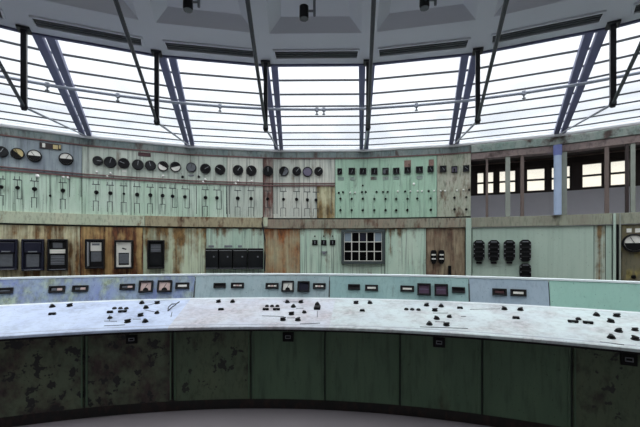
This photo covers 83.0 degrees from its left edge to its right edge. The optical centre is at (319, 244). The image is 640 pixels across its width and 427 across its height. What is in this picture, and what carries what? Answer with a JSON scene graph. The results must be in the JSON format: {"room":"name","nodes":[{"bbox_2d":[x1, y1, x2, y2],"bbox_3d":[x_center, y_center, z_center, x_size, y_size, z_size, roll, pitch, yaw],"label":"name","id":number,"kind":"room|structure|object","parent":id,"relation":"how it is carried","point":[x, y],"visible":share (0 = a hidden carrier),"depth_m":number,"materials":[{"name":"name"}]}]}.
{"room":"industrial control room","nodes":[
{"label":"industrial control room","id":0,"kind":"room"},
{"bbox_2d":[16,408,491,426],"bbox_3d":[0.000,1.700,3.000,24.000,0.100,18.000,0,0,0],"label":"floor","id":1,"kind":"structure","parent":0,"point":[249,417],"depth_m":3.39,"materials":[{"name":"grey concrete"}]},
{"bbox_2d":[0,273,639,426],"bbox_3d":[-0.269,1.008,3.324,9.603,1.284,2.594,0,0,3],"label":"control console","id":2,"kind":"object","parent":1,"relation":"on","point":[494,351],"visible":1,"depth_m":3.53,"materials":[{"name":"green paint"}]},
{"bbox_2d":[314,305,320,309],"bbox_3d":[-0.030,0.698,4.018,0.070,0.030,0.085,0,8,5],"label":"switch","id":3,"kind":"object","parent":2,"relation":"attached to","point":[316,307],"depth_m":3.98,"materials":[{"name":"black plastic"}]},
{"bbox_2d":[607,318,614,322],"bbox_3d":[2.655,0.693,3.299,0.060,0.036,0.061,0,0,0],"label":"switch","id":4,"kind":"object","parent":2,"relation":"attached to","point":[609,320],"depth_m":3.28,"materials":[{"name":"black plastic"}]},
{"bbox_2d":[607,333,615,338],"bbox_3d":[2.382,0.750,2.955,0.061,0.036,0.061,0,0,0],"label":"switch","id":5,"kind":"object","parent":2,"relation":"attached to","point":[610,336],"depth_m":2.94,"materials":[{"name":"black plastic"}]},
{"bbox_2d":[614,328,622,332],"bbox_3d":[2.540,0.726,3.074,0.060,0.036,0.060,0,0,0],"label":"switch","id":6,"kind":"object","parent":2,"relation":"attached to","point":[618,330],"depth_m":3.06,"materials":[{"name":"black plastic"}]},
{"bbox_2d":[630,335,639,340],"bbox_3d":[2.530,0.748,2.899,0.060,0.036,0.061,0,0,0],"label":"switch","id":7,"kind":"object","parent":2,"relation":"attached to","point":[634,338],"depth_m":2.89,"materials":[{"name":"black plastic"}]},
{"bbox_2d":[0,125,639,281],"bbox_3d":[-0.002,-0.005,4.495,13.945,3.310,4.405,0,0,0],"label":"wall","id":8,"kind":"structure","parent":0,"point":[594,249],"depth_m":6.07,"materials":[{"name":"green metal"}]},
{"bbox_2d":[0,146,8,157],"bbox_3d":[-4.470,-1.302,5.064,0.158,0.158,0.042,0,0,-33],"label":"round dial","id":9,"kind":"object","parent":8,"relation":"attached to","point":[4,152],"visible":1,"depth_m":5.07,"materials":[{"name":"black plastic"}]},
{"bbox_2d":[0,239,17,269],"bbox_3d":[-4.398,0.141,5.068,0.248,0.438,0.115,0,0,-33],"label":"case","id":10,"kind":"object","parent":8,"relation":"attached to","point":[8,247],"visible":1,"depth_m":5.06,"materials":[{"name":"blue metal"}]},
{"bbox_2d":[0,242,14,252],"bbox_3d":[-4.385,0.040,5.049,0.193,0.147,0.040,0,0,-33],"label":"hood","id":11,"kind":"object","parent":10,"relation":"attached to","point":[5,247],"depth_m":5.04,"materials":[{"name":"metal"}]},
{"bbox_2d":[10,148,24,158],"bbox_3d":[-4.320,-1.301,5.162,0.160,0.160,0.042,0,0,-33],"label":"round dial","id":12,"kind":"object","parent":8,"relation":"attached to","point":[17,153],"visible":1,"depth_m":5.15,"materials":[{"name":"black plastic"}]},
{"bbox_2d":[21,239,44,270],"bbox_3d":[-4.152,0.149,5.228,0.259,0.459,0.115,0,0,-33],"label":"case","id":13,"kind":"object","parent":8,"relation":"attached to","point":[32,250],"visible":1,"depth_m":5.21,"materials":[{"name":"blue metal"}]},
{"bbox_2d":[24,242,41,252],"bbox_3d":[-4.140,0.043,5.209,0.202,0.154,0.040,0,0,-33],"label":"hood","id":14,"kind":"object","parent":13,"relation":"attached to","point":[29,247],"depth_m":5.19,"materials":[{"name":"metal"}]},
{"bbox_2d":[27,150,41,161],"bbox_3d":[-4.161,-1.294,5.265,0.176,0.176,0.042,0,0,-33],"label":"round dial","id":15,"kind":"object","parent":8,"relation":"attached to","point":[32,155],"visible":1,"depth_m":5.25,"materials":[{"name":"black plastic"}]},
{"bbox_2d":[0,24,91,135],"bbox_3d":[-1.988,-1.300,2.458,0.150,0.834,7.092,0,0,-27],"label":"roof beam","id":16,"kind":"structure","parent":8,"relation":"attached to","point":[24,31],"depth_m":3.18,"materials":[{"name":"blue metal"}]},
{"bbox_2d":[39,142,60,149],"bbox_3d":[-4.010,-1.458,5.372,0.250,0.088,0.029,0,0,-33],"label":"switch plate","id":17,"kind":"object","parent":8,"relation":"attached to","point":[41,144],"visible":1,"depth_m":5.36,"materials":[{"name":"brown metal"}]},
{"bbox_2d":[47,239,67,270],"bbox_3d":[-3.909,0.154,5.386,0.252,0.473,0.115,0,0,-33],"label":"case","id":18,"kind":"object","parent":8,"relation":"attached to","point":[57,249],"visible":1,"depth_m":5.37,"materials":[{"name":"black metal"}]},
{"bbox_2d":[58,153,72,164],"bbox_3d":[-3.845,-1.298,5.471,0.186,0.186,0.042,0,0,-33],"label":"round dial","id":19,"kind":"object","parent":8,"relation":"attached to","point":[64,158],"visible":1,"depth_m":5.46,"materials":[{"name":"white plastic"}]},
{"bbox_2d":[85,239,104,268],"bbox_3d":[-3.498,0.145,5.612,0.259,0.463,0.140,0,0,-22],"label":"case","id":20,"kind":"object","parent":8,"relation":"attached to","point":[94,248],"visible":1,"depth_m":5.61,"materials":[{"name":"black metal"}]},
{"bbox_2d":[92,156,102,165],"bbox_3d":[-3.486,-1.315,5.670,0.146,0.146,0.042,0,0,-22],"label":"round dial","id":21,"kind":"object","parent":8,"relation":"attached to","point":[97,160],"visible":1,"depth_m":5.66,"materials":[{"name":"black plastic"}]},
{"bbox_2d":[104,156,116,167],"bbox_3d":[-3.329,-1.307,5.732,0.178,0.178,0.042,0,0,-22],"label":"round dial","id":22,"kind":"object","parent":8,"relation":"attached to","point":[110,162],"visible":1,"depth_m":5.72,"materials":[{"name":"black plastic"}]},
{"bbox_2d":[114,240,133,268],"bbox_3d":[-3.132,0.157,5.774,0.266,0.459,0.110,0,0,-22],"label":"case","id":23,"kind":"object","parent":8,"relation":"attached to","point":[123,249],"visible":1,"depth_m":5.75,"materials":[{"name":"white metal"}]},
{"bbox_2d":[118,158,129,168],"bbox_3d":[-3.151,-1.308,5.804,0.166,0.166,0.042,0,0,-22],"label":"round dial","id":24,"kind":"object","parent":8,"relation":"attached to","point":[124,163],"visible":1,"depth_m":5.79,"materials":[{"name":"black plastic"}]},
{"bbox_2d":[132,159,143,169],"bbox_3d":[-2.962,-1.300,5.879,0.170,0.170,0.042,0,0,-22],"label":"round dial","id":25,"kind":"object","parent":8,"relation":"attached to","point":[137,164],"visible":1,"depth_m":5.87,"materials":[{"name":"black plastic"}]},
{"bbox_2d":[138,152,150,156],"bbox_3d":[-2.881,-1.479,5.928,0.185,0.059,0.012,0,0,-22],"label":"name plate","id":26,"kind":"object","parent":8,"relation":"attached to","point":[139,153],"visible":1,"depth_m":5.92,"materials":[{"name":"brown metal"}]},
{"bbox_2d":[145,160,155,170],"bbox_3d":[-2.790,-1.302,5.948,0.166,0.166,0.042,0,0,-22],"label":"round dial","id":27,"kind":"object","parent":8,"relation":"attached to","point":[150,165],"visible":1,"depth_m":5.94,"materials":[{"name":"black plastic"}]},
{"bbox_2d":[113,0,194,145],"bbox_3d":[-1.232,-1.300,2.761,0.150,0.834,7.092,0,0,-16],"label":"roof beam","id":28,"kind":"structure","parent":8,"relation":"attached to","point":[157,54],"depth_m":3.35,"materials":[{"name":"blue metal"}]},
{"bbox_2d":[147,240,164,268],"bbox_3d":[-2.700,0.162,5.947,0.260,0.473,0.110,0,0,-22],"label":"case","id":29,"kind":"object","parent":8,"relation":"attached to","point":[155,248],"visible":1,"depth_m":5.93,"materials":[{"name":"black metal"}]},
{"bbox_2d":[157,161,167,170],"bbox_3d":[-2.614,-1.306,6.018,0.168,0.168,0.042,0,0,-22],"label":"round dial","id":30,"kind":"object","parent":8,"relation":"attached to","point":[162,165],"visible":1,"depth_m":6.00,"materials":[{"name":"black plastic"}]},
{"bbox_2d":[170,162,180,171],"bbox_3d":[-2.435,-1.310,6.090,0.172,0.172,0.042,0,0,-22],"label":"round dial","id":31,"kind":"object","parent":8,"relation":"attached to","point":[174,166],"visible":1,"depth_m":6.08,"materials":[{"name":"black plastic"}]},
{"bbox_2d":[186,162,196,171],"bbox_3d":[-2.200,-1.321,6.179,0.166,0.166,0.042,0,0,-10],"label":"round dial","id":32,"kind":"object","parent":8,"relation":"attached to","point":[191,167],"visible":1,"depth_m":6.17,"materials":[{"name":"grey plastic"}]},
{"bbox_2d":[200,164,210,173],"bbox_3d":[-1.973,-1.305,6.221,0.176,0.176,0.042,0,0,-11],"label":"round dial","id":33,"kind":"object","parent":8,"relation":"attached to","point":[204,168],"visible":1,"depth_m":6.21,"materials":[{"name":"black plastic"}]},
{"bbox_2d":[205,248,218,268],"bbox_3d":[-1.851,0.243,6.200,0.215,0.357,0.122,0,0,-10],"label":"black relay","id":34,"kind":"object","parent":8,"relation":"attached to","point":[211,254],"visible":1,"depth_m":6.16,"materials":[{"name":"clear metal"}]},
{"bbox_2d":[215,164,224,174],"bbox_3d":[-1.732,-1.301,6.266,0.176,0.176,0.042,0,0,-11],"label":"round dial","id":35,"kind":"object","parent":8,"relation":"attached to","point":[219,169],"visible":1,"depth_m":6.25,"materials":[{"name":"black plastic"}]},
{"bbox_2d":[219,248,232,268],"bbox_3d":[-1.627,0.245,6.242,0.228,0.360,0.122,0,0,-10],"label":"black relay","id":36,"kind":"object","parent":8,"relation":"attached to","point":[225,254],"visible":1,"depth_m":6.20,"materials":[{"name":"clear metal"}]},
{"bbox_2d":[233,165,242,175],"bbox_3d":[-1.434,-1.302,6.321,0.180,0.180,0.042,0,0,-10],"label":"round dial","id":37,"kind":"object","parent":8,"relation":"attached to","point":[237,169],"visible":1,"depth_m":6.31,"materials":[{"name":"black plastic"}]},
{"bbox_2d":[233,248,246,268],"bbox_3d":[-1.389,0.247,6.286,0.245,0.362,0.122,0,0,-10],"label":"black relay","id":38,"kind":"object","parent":8,"relation":"attached to","point":[239,254],"visible":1,"depth_m":6.24,"materials":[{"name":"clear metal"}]},
{"bbox_2d":[246,165,256,175],"bbox_3d":[-1.208,-1.304,6.363,0.182,0.182,0.042,0,0,-11],"label":"round dial","id":39,"kind":"object","parent":8,"relation":"attached to","point":[251,170],"visible":1,"depth_m":6.35,"materials":[{"name":"black plastic"}]},
{"bbox_2d":[248,248,262,268],"bbox_3d":[-1.131,0.249,6.334,0.268,0.365,0.122,0,0,-10],"label":"black relay","id":40,"kind":"object","parent":8,"relation":"attached to","point":[255,255],"visible":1,"depth_m":6.29,"materials":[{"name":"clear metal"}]},
{"bbox_2d":[245,0,282,149],"bbox_3d":[-0.431,-1.300,2.909,0.150,0.834,7.092,0,0,-5],"label":"roof beam","id":41,"kind":"structure","parent":8,"relation":"attached to","point":[268,100],"depth_m":3.25,"materials":[{"name":"blue metal"}]},
{"bbox_2d":[262,217,265,270],"bbox_3d":[-0.994,-0.008,6.368,0.075,0.955,0.022,0,0,-11],"label":"cable","id":42,"kind":"object","parent":8,"relation":"hanging from","point":[262,217],"visible":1,"depth_m":6.36,"materials":[{"name":"black metal"}]},
{"bbox_2d":[263,217,267,225],"bbox_3d":[-0.965,-0.402,6.404,0.070,0.160,0.050,0,0,-11],"label":"plate","id":43,"kind":"object","parent":8,"relation":"attached to","point":[265,218],"visible":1,"depth_m":6.38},
{"bbox_2d":[263,166,272,175],"bbox_3d":[-0.924,-1.307,6.416,0.184,0.184,0.042,0,0,-11],"label":"round dial","id":44,"kind":"object","parent":8,"relation":"attached to","point":[267,170],"visible":1,"depth_m":6.40,"materials":[{"name":"black plastic"}]},
{"bbox_2d":[279,166,288,175],"bbox_3d":[-0.644,-1.309,6.450,0.172,0.172,0.042,0,0,1],"label":"round dial","id":45,"kind":"object","parent":8,"relation":"attached to","point":[283,171],"visible":1,"depth_m":6.43,"materials":[{"name":"black plastic"}]},
{"bbox_2d":[292,167,300,175],"bbox_3d":[-0.415,-1.310,6.447,0.160,0.160,0.042,0,0,1],"label":"round dial","id":46,"kind":"object","parent":8,"relation":"attached to","point":[296,171],"visible":1,"depth_m":6.43,"materials":[{"name":"black plastic"}]},
{"bbox_2d":[303,167,312,176],"bbox_3d":[-0.222,-1.299,6.444,0.178,0.178,0.042,0,0,1],"label":"round dial","id":47,"kind":"object","parent":8,"relation":"attached to","point":[307,171],"visible":1,"depth_m":6.43,"materials":[{"name":"grey plastic"}]},
{"bbox_2d":[314,167,322,175],"bbox_3d":[-0.025,-1.307,6.442,0.156,0.156,0.042,0,0,1],"label":"round dial","id":48,"kind":"object","parent":8,"relation":"attached to","point":[318,171],"visible":1,"depth_m":6.43,"materials":[{"name":"black plastic"}]},
{"bbox_2d":[0,119,639,151],"bbox_3d":[-0.031,-1.665,4.324,13.516,0.068,4.164,0,0,0],"label":"trim","id":49,"kind":"structure","parent":8,"relation":"attached to","point":[631,123],"depth_m":5.82,"materials":[{"name":"white metal"}]},
{"bbox_2d":[337,168,341,174],"bbox_3d":[0.350,-1.304,6.440,0.084,0.107,0.035,0,0,1],"label":"meter","id":50,"kind":"object","parent":8,"relation":"attached to","point":[339,170],"visible":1,"depth_m":6.44,"materials":[{"name":"black plastic"}]},
{"bbox_2d":[348,168,354,174],"bbox_3d":[0.566,-1.308,6.437,0.114,0.114,0.035,0,0,1],"label":"meter","id":51,"kind":"object","parent":8,"relation":"attached to","point":[351,171],"visible":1,"depth_m":6.43,"materials":[{"name":"black plastic"}]},
{"bbox_2d":[341,229,384,263],"bbox_3d":[0.760,0.036,6.397,0.762,0.607,0.070,0,0,6],"label":"panel","id":52,"kind":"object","parent":8,"relation":"in","point":[370,252],"depth_m":6.39,"materials":[{"name":"glass"}]},
{"bbox_2d":[360,168,365,174],"bbox_3d":[0.764,-1.306,6.434,0.114,0.114,0.035,0,0,1],"label":"meter","id":53,"kind":"object","parent":8,"relation":"attached to","point":[362,170],"visible":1,"depth_m":6.43,"materials":[{"name":"black plastic"}]},
{"bbox_2d":[359,0,375,149],"bbox_3d":[0.383,-1.300,2.898,0.150,0.834,7.092,0,0,6],"label":"roof beam","id":54,"kind":"structure","parent":8,"relation":"attached to","point":[368,63],"depth_m":2.79,"materials":[{"name":"blue metal"}]},
{"bbox_2d":[371,168,376,174],"bbox_3d":[0.962,-1.298,6.396,0.108,0.117,0.035,0,0,12],"label":"meter","id":55,"kind":"object","parent":8,"relation":"attached to","point":[373,170],"visible":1,"depth_m":6.39,"materials":[{"name":"black plastic"}]},
{"bbox_2d":[382,168,388,174],"bbox_3d":[1.152,-1.292,6.355,0.107,0.112,0.035,0,0,12],"label":"meter","id":56,"kind":"object","parent":8,"relation":"attached to","point":[385,171],"visible":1,"depth_m":6.35,"materials":[{"name":"black plastic"}]},
{"bbox_2d":[393,167,399,173],"bbox_3d":[1.333,-1.287,6.316,0.109,0.108,0.035,0,0,12],"label":"meter","id":57,"kind":"object","parent":8,"relation":"attached to","point":[395,170],"visible":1,"depth_m":6.31,"materials":[{"name":"black plastic"}]},
{"bbox_2d":[404,167,410,172],"bbox_3d":[1.521,-1.293,6.276,0.108,0.104,0.035,0,0,12],"label":"meter","id":58,"kind":"object","parent":8,"relation":"attached to","point":[406,169],"visible":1,"depth_m":6.27,"materials":[{"name":"black plastic"}]},
{"bbox_2d":[404,160,410,166],"bbox_3d":[1.525,-1.410,6.291,0.115,0.115,0.005,0,0,12],"label":"plate","id":59,"kind":"object","parent":8,"relation":"attached to","point":[407,163],"visible":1,"depth_m":6.29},
{"bbox_2d":[416,166,422,172],"bbox_3d":[1.714,-1.291,6.235,0.116,0.110,0.035,0,0,12],"label":"meter","id":60,"kind":"object","parent":8,"relation":"attached to","point":[419,169],"visible":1,"depth_m":6.23,"materials":[{"name":"black plastic"}]},
{"bbox_2d":[428,166,433,172],"bbox_3d":[1.897,-1.294,6.196,0.098,0.106,0.035,0,0,12],"label":"meter","id":61,"kind":"object","parent":8,"relation":"attached to","point":[430,168],"visible":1,"depth_m":6.19,"materials":[{"name":"black plastic"}]},
{"bbox_2d":[429,159,433,165],"bbox_3d":[1.910,-1.409,6.208,0.086,0.107,0.005,0,0,12],"label":"plate","id":62,"kind":"object","parent":8,"relation":"attached to","point":[431,161],"visible":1,"depth_m":6.21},
{"bbox_2d":[431,250,436,263],"bbox_3d":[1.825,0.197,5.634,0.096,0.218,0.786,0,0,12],"label":"toggle switch","id":63,"kind":"object","parent":8,"relation":"attached to","point":[433,252],"visible":1,"depth_m":5.70,"materials":[{"name":"black plastic"}]},
{"bbox_2d":[438,250,444,263],"bbox_3d":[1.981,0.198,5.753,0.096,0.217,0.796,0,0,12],"label":"toggle switch","id":64,"kind":"object","parent":8,"relation":"attached to","point":[441,254],"visible":1,"depth_m":5.74,"materials":[{"name":"black plastic"}]},
{"bbox_2d":[440,165,446,171],"bbox_3d":[2.096,-1.288,6.153,0.107,0.105,0.035,0,0,12],"label":"meter","id":65,"kind":"object","parent":8,"relation":"attached to","point":[442,168],"visible":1,"depth_m":6.14,"materials":[{"name":"black plastic"}]},
{"bbox_2d":[451,166,456,172],"bbox_3d":[2.274,-1.270,6.113,0.095,0.111,0.035,0,0,23],"label":"meter","id":66,"kind":"object","parent":8,"relation":"attached to","point":[453,168],"visible":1,"depth_m":6.11,"materials":[{"name":"black plastic"}]},
{"bbox_2d":[463,165,468,171],"bbox_3d":[2.443,-1.274,6.039,0.099,0.103,0.035,0,0,23],"label":"meter","id":67,"kind":"object","parent":8,"relation":"attached to","point":[465,167],"visible":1,"depth_m":6.04,"materials":[{"name":"black plastic"}]},
{"bbox_2d":[449,0,508,144],"bbox_3d":[1.180,-1.300,2.728,0.150,0.834,7.092,0,0,18],"label":"roof beam","id":68,"kind":"structure","parent":8,"relation":"attached to","point":[474,65],"depth_m":3.31,"materials":[{"name":"blue metal"}]},
{"bbox_2d":[473,240,484,263],"bbox_3d":[2.610,0.119,5.932,0.170,0.389,0.100,0,0,23],"label":"switch","id":69,"kind":"object","parent":8,"relation":"attached to","point":[478,245],"visible":1,"depth_m":5.90,"materials":[{"name":"black plastic"}]},
{"bbox_2d":[486,158,487,216],"bbox_3d":[2.760,-0.934,5.976,0.036,0.965,0.070,0,0,23],"label":"window post","id":70,"kind":"object","parent":8,"relation":"attached to","point":[487,158],"visible":0.76,"depth_m":5.94,"materials":[{"name":"black metal"}]},
{"bbox_2d":[488,240,499,263],"bbox_3d":[2.811,0.119,5.845,0.159,0.370,0.100,0,0,23],"label":"switch","id":71,"kind":"object","parent":8,"relation":"attached to","point":[493,245],"visible":1,"depth_m":5.80,"materials":[{"name":"black plastic"}]},
{"bbox_2d":[505,157,509,216],"bbox_3d":[3.042,-0.934,5.855,0.068,0.965,0.070,0,0,23],"label":"window post","id":72,"kind":"object","parent":8,"relation":"attached to","point":[507,159],"visible":1,"depth_m":5.83,"materials":[{"name":"grey metal"}]},
{"bbox_2d":[504,240,514,263],"bbox_3d":[3.014,0.117,5.758,0.140,0.364,0.100,0,0,23],"label":"switch","id":73,"kind":"object","parent":8,"relation":"attached to","point":[509,245],"visible":1,"depth_m":5.71,"materials":[{"name":"black plastic"}]},
{"bbox_2d":[520,155,523,215],"bbox_3d":[3.229,-0.934,5.774,0.048,0.965,0.070,0,0,23],"label":"window post","id":74,"kind":"object","parent":8,"relation":"attached to","point":[522,156],"visible":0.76,"depth_m":5.74,"materials":[{"name":"metal"}]},
{"bbox_2d":[519,240,530,261],"bbox_3d":[3.211,0.100,5.673,0.150,0.328,0.100,0,0,23],"label":"switch","id":75,"kind":"object","parent":8,"relation":"attached to","point":[524,245],"visible":1,"depth_m":5.62,"materials":[{"name":"black plastic"}]},
{"bbox_2d":[519,263,530,276],"bbox_3d":[3.211,0.396,5.673,0.150,0.205,0.100,0,0,23],"label":"switch","id":76,"kind":"object","parent":8,"relation":"attached to","point":[524,268],"visible":0.87,"depth_m":5.62,"materials":[{"name":"black plastic"}]},
{"bbox_2d":[553,144,561,214],"bbox_3d":[3.616,-0.982,5.498,0.116,1.061,0.116,0,0,23],"label":"column","id":77,"kind":"structure","parent":8,"relation":"attached to","point":[557,149],"depth_m":5.46,"materials":[{"name":"blue metal"}]},
{"bbox_2d":[562,151,566,214],"bbox_3d":[3.740,-0.934,5.539,0.076,0.965,0.070,0,0,35],"label":"window post","id":78,"kind":"object","parent":8,"relation":"attached to","point":[564,154],"visible":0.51,"depth_m":5.51,"materials":[{"name":"metal"}]},
{"bbox_2d":[554,19,639,134],"bbox_3d":[1.928,-1.300,2.405,0.150,0.834,7.092,0,0,29],"label":"roof beam","id":79,"kind":"structure","parent":8,"relation":"attached to","point":[612,26],"depth_m":3.08,"materials":[{"name":"blue metal"}]},
{"bbox_2d":[604,146,608,212],"bbox_3d":[4.163,-0.934,5.247,0.052,0.965,0.070,0,0,35],"label":"window post","id":80,"kind":"object","parent":8,"relation":"attached to","point":[606,149],"visible":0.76,"depth_m":5.22,"materials":[{"name":"brown paint"}]},
{"bbox_2d":[625,144,628,212],"bbox_3d":[4.347,-0.934,5.120,0.039,0.965,0.070,0,0,35],"label":"window post","id":81,"kind":"object","parent":8,"relation":"attached to","point":[626,145],"visible":1,"depth_m":5.09,"materials":[{"name":"brown metal"}]},
{"bbox_2d":[622,234,639,251],"bbox_3d":[4.356,-0.022,5.010,0.262,0.261,0.070,0,0,35],"label":"meter","id":82,"kind":"object","parent":8,"relation":"attached to","point":[631,242],"visible":1,"depth_m":5.01,"materials":[{"name":"black plastic"}]},
{"bbox_2d":[630,143,635,211],"bbox_3d":[4.399,-0.934,5.084,0.053,0.965,0.070,0,0,35],"label":"window post","id":83,"kind":"object","parent":8,"relation":"attached to","point":[633,145],"visible":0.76,"depth_m":5.05,"materials":[{"name":"grey metal"}]},
{"bbox_2d":[0,0,639,66],"bbox_3d":[-0.079,-1.565,-1.210,8.131,0.315,8.155,0,0,0],"label":"ceiling","id":84,"kind":"structure","parent":0,"point":[337,24],"depth_m":2.34,"materials":[{"name":"grey paint"}]},
{"bbox_2d":[0,8,5,20],"bbox_3d":[-2.210,-1.414,2.053,0.634,0.012,0.120,0,0,-33],"label":"ceiling vent","id":85,"kind":"object","parent":84,"relation":"in","point":[2,16],"visible":1,"depth_m":2.23,"materials":[{"name":"grey metal"}]},
{"bbox_2d":[29,15,143,46],"bbox_3d":[-1.529,-1.414,2.406,0.634,0.012,0.120,0,0,-22],"label":"ceiling vent","id":86,"kind":"object","parent":84,"relation":"in","point":[39,22],"visible":1,"depth_m":2.39,"materials":[{"name":"grey metal"}]},
{"bbox_2d":[183,0,199,12],"bbox_3d":[-0.735,-1.418,2.071,0.097,0.154,0.056,0,0,0],"label":"spotlight","id":87,"kind":"object","parent":84,"relation":"hanging from","point":[187,4],"visible":1,"depth_m":2.06,"materials":[{"name":"black metal"}]},
{"bbox_2d":[163,40,253,57],"bbox_3d":[-0.792,-1.414,2.620,0.634,0.012,0.120,0,0,-11],"label":"ceiling vent","id":88,"kind":"object","parent":84,"relation":"in","point":[170,45],"visible":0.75,"depth_m":2.61,"materials":[{"name":"grey metal"}]},
{"bbox_2d":[299,0,315,21],"bbox_3d":[-0.074,-1.418,2.151,0.097,0.154,0.056,0,0,0],"label":"spotlight","id":89,"kind":"object","parent":84,"relation":"hanging from","point":[303,9],"visible":1,"depth_m":2.13,"materials":[{"name":"black metal"}]},
{"bbox_2d":[273,49,359,58],"bbox_3d":[-0.027,-1.414,2.685,0.634,0.012,0.120,0,0,1],"label":"ceiling vent","id":90,"kind":"object","parent":84,"relation":"in","point":[278,53],"visible":1,"depth_m":2.68,"materials":[{"name":"grey metal"}]},
{"bbox_2d":[0,71,639,110],"bbox_3d":[-0.041,-1.500,2.819,8.743,0.028,2.420,0,0,0],"label":"pipe","id":91,"kind":"object","parent":84,"relation":"attached to","point":[637,72],"visible":0.91,"depth_m":3.71,"materials":[{"name":"grey metal"}]},
{"bbox_2d":[45,82,49,91],"bbox_3d":[-2.559,-1.481,3.392,0.036,0.074,0.038,0,0,0],"label":"sprinkler","id":92,"kind":"object","parent":91,"relation":"hanging from","point":[47,86],"visible":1,"depth_m":3.38,"materials":[{"name":"grey metal"}]},
{"bbox_2d":[377,37,470,57],"bbox_3d":[0.736,-1.414,2.599,0.634,0.012,0.120,0,0,12],"label":"ceiling vent","id":93,"kind":"object","parent":84,"relation":"in","point":[461,43],"visible":1,"depth_m":2.59,"materials":[{"name":"grey metal"}]},
{"bbox_2d":[419,0,436,11],"bbox_3d":[0.615,-1.418,2.054,0.097,0.154,0.056,0,0,0],"label":"spotlight","id":94,"kind":"object","parent":84,"relation":"hanging from","point":[424,5],"visible":1,"depth_m":2.04,"materials":[{"name":"black metal"}]},
{"bbox_2d":[490,10,605,44],"bbox_3d":[1.467,-1.414,2.365,0.634,0.012,0.120,0,0,23],"label":"ceiling vent","id":95,"kind":"object","parent":84,"relation":"in","point":[596,17],"visible":1,"depth_m":2.35,"materials":[{"name":"grey metal"}]},
{"bbox_2d":[631,1,639,15],"bbox_3d":[2.139,-1.414,1.994,0.634,0.012,0.120,0,0,35],"label":"ceiling vent","id":96,"kind":"object","parent":84,"relation":"in","point":[636,6],"visible":1,"depth_m":2.16,"materials":[{"name":"grey metal"}]},
{"bbox_2d":[471,148,639,227],"bbox_3d":[4.938,-0.275,6.958,6.044,3.850,0.672,0,0,31],"label":"wall","id":97,"kind":"structure","parent":0,"point":[588,201],"depth_m":7.33,"materials":[{"name":"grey paint"}]},
{"bbox_2d":[475,169,495,195],"bbox_3d":[3.606,-1.345,7.887,0.410,0.546,0.060,0,0,23],"label":"window","id":98,"kind":"structure","parent":97,"relation":"in","point":[482,171],"depth_m":7.88,"materials":[{"name":"black metal"}]},
{"bbox_2d":[497,168,517,194],"bbox_3d":[4.000,-1.345,7.717,0.392,0.546,0.060,0,0,23],"label":"window","id":99,"kind":"structure","parent":97,"relation":"in","point":[511,169],"depth_m":7.69,"materials":[{"name":"black metal"}]},
{"bbox_2d":[525,166,546,192],"bbox_3d":[4.483,-1.345,7.509,0.411,0.546,0.060,0,0,23],"label":"window","id":100,"kind":"structure","parent":97,"relation":"in","point":[535,167],"depth_m":7.48,"materials":[{"name":"black metal"}]},
{"bbox_2d":[549,163,572,191],"bbox_3d":[4.862,-1.345,7.304,0.401,0.546,0.060,0,0,35],"label":"window","id":101,"kind":"structure","parent":97,"relation":"in","point":[568,164],"depth_m":7.21,"materials":[{"name":"black metal"}]},
{"bbox_2d":[580,160,603,189],"bbox_3d":[5.277,-1.345,7.017,0.391,0.546,0.060,0,0,35],"label":"window","id":102,"kind":"structure","parent":97,"relation":"in","point":[601,174],"depth_m":7.00,"materials":[{"name":"black metal"}]},
{"bbox_2d":[609,157,629,187],"bbox_3d":[5.623,-1.345,6.778,0.364,0.546,0.060,0,0,35],"label":"window","id":103,"kind":"structure","parent":97,"relation":"in","point":[616,159],"depth_m":6.79,"materials":[{"name":"black metal"}]},
{"bbox_2d":[471,145,639,164],"bbox_3d":[4.686,-1.788,6.552,6.176,0.085,2.006,0,0,32],"label":"ceiling","id":104,"kind":"structure","parent":0,"point":[637,146],"depth_m":7.16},
{"bbox_3d":[-0.084,-1.770,-4.205,22.990,0.090,17.028,0,0,0],"label":"roof","id":105,"kind":"structure","parent":0,"visible":0},
{"bbox_2d":[0,39,84,130],"bbox_3d":[-3.302,-1.730,3.730,1.541,0.025,3.792,0,0,-33],"label":"window","id":106,"kind":"structure","parent":105,"relation":"attached to","point":[3,41],"depth_m":4.20,"materials":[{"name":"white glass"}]},
{"bbox_2d":[63,53,188,140],"bbox_3d":[-2.272,-1.730,4.265,1.541,0.025,3.792,0,0,-22],"label":"window","id":107,"kind":"structure","parent":105,"relation":"attached to","point":[68,55],"depth_m":4.31,"materials":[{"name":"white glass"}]},
{"bbox_2d":[180,72,278,145],"bbox_3d":[-1.156,-1.730,4.587,1.541,0.025,3.792,0,0,-11],"label":"window","id":108,"kind":"structure","parent":105,"relation":"attached to","point":[185,73],"depth_m":4.71,"materials":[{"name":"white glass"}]},
{"bbox_2d":[272,79,365,145],"bbox_3d":[0.026,-1.730,4.688,1.541,0.025,3.807,0,0,0],"label":"window","id":109,"kind":"structure","parent":105,"relation":"attached to","point":[280,80],"depth_m":4.85,"materials":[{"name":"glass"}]},
{"bbox_2d":[364,69,466,145],"bbox_3d":[1.154,-1.730,4.556,1.541,0.025,3.792,0,0,12],"label":"window","id":110,"kind":"structure","parent":105,"relation":"attached to","point":[454,71],"depth_m":4.67,"materials":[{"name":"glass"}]},
{"bbox_2d":[454,50,577,140],"bbox_3d":[2.260,-1.730,4.203,1.541,0.025,3.792,0,0,23],"label":"window","id":111,"kind":"structure","parent":105,"relation":"attached to","point":[572,51],"depth_m":4.25,"materials":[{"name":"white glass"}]},
{"bbox_2d":[563,35,639,127],"bbox_3d":[3.276,-1.730,3.640,1.541,0.025,3.792,0,0,35],"label":"window","id":112,"kind":"structure","parent":105,"relation":"attached to","point":[637,36],"depth_m":4.12,"materials":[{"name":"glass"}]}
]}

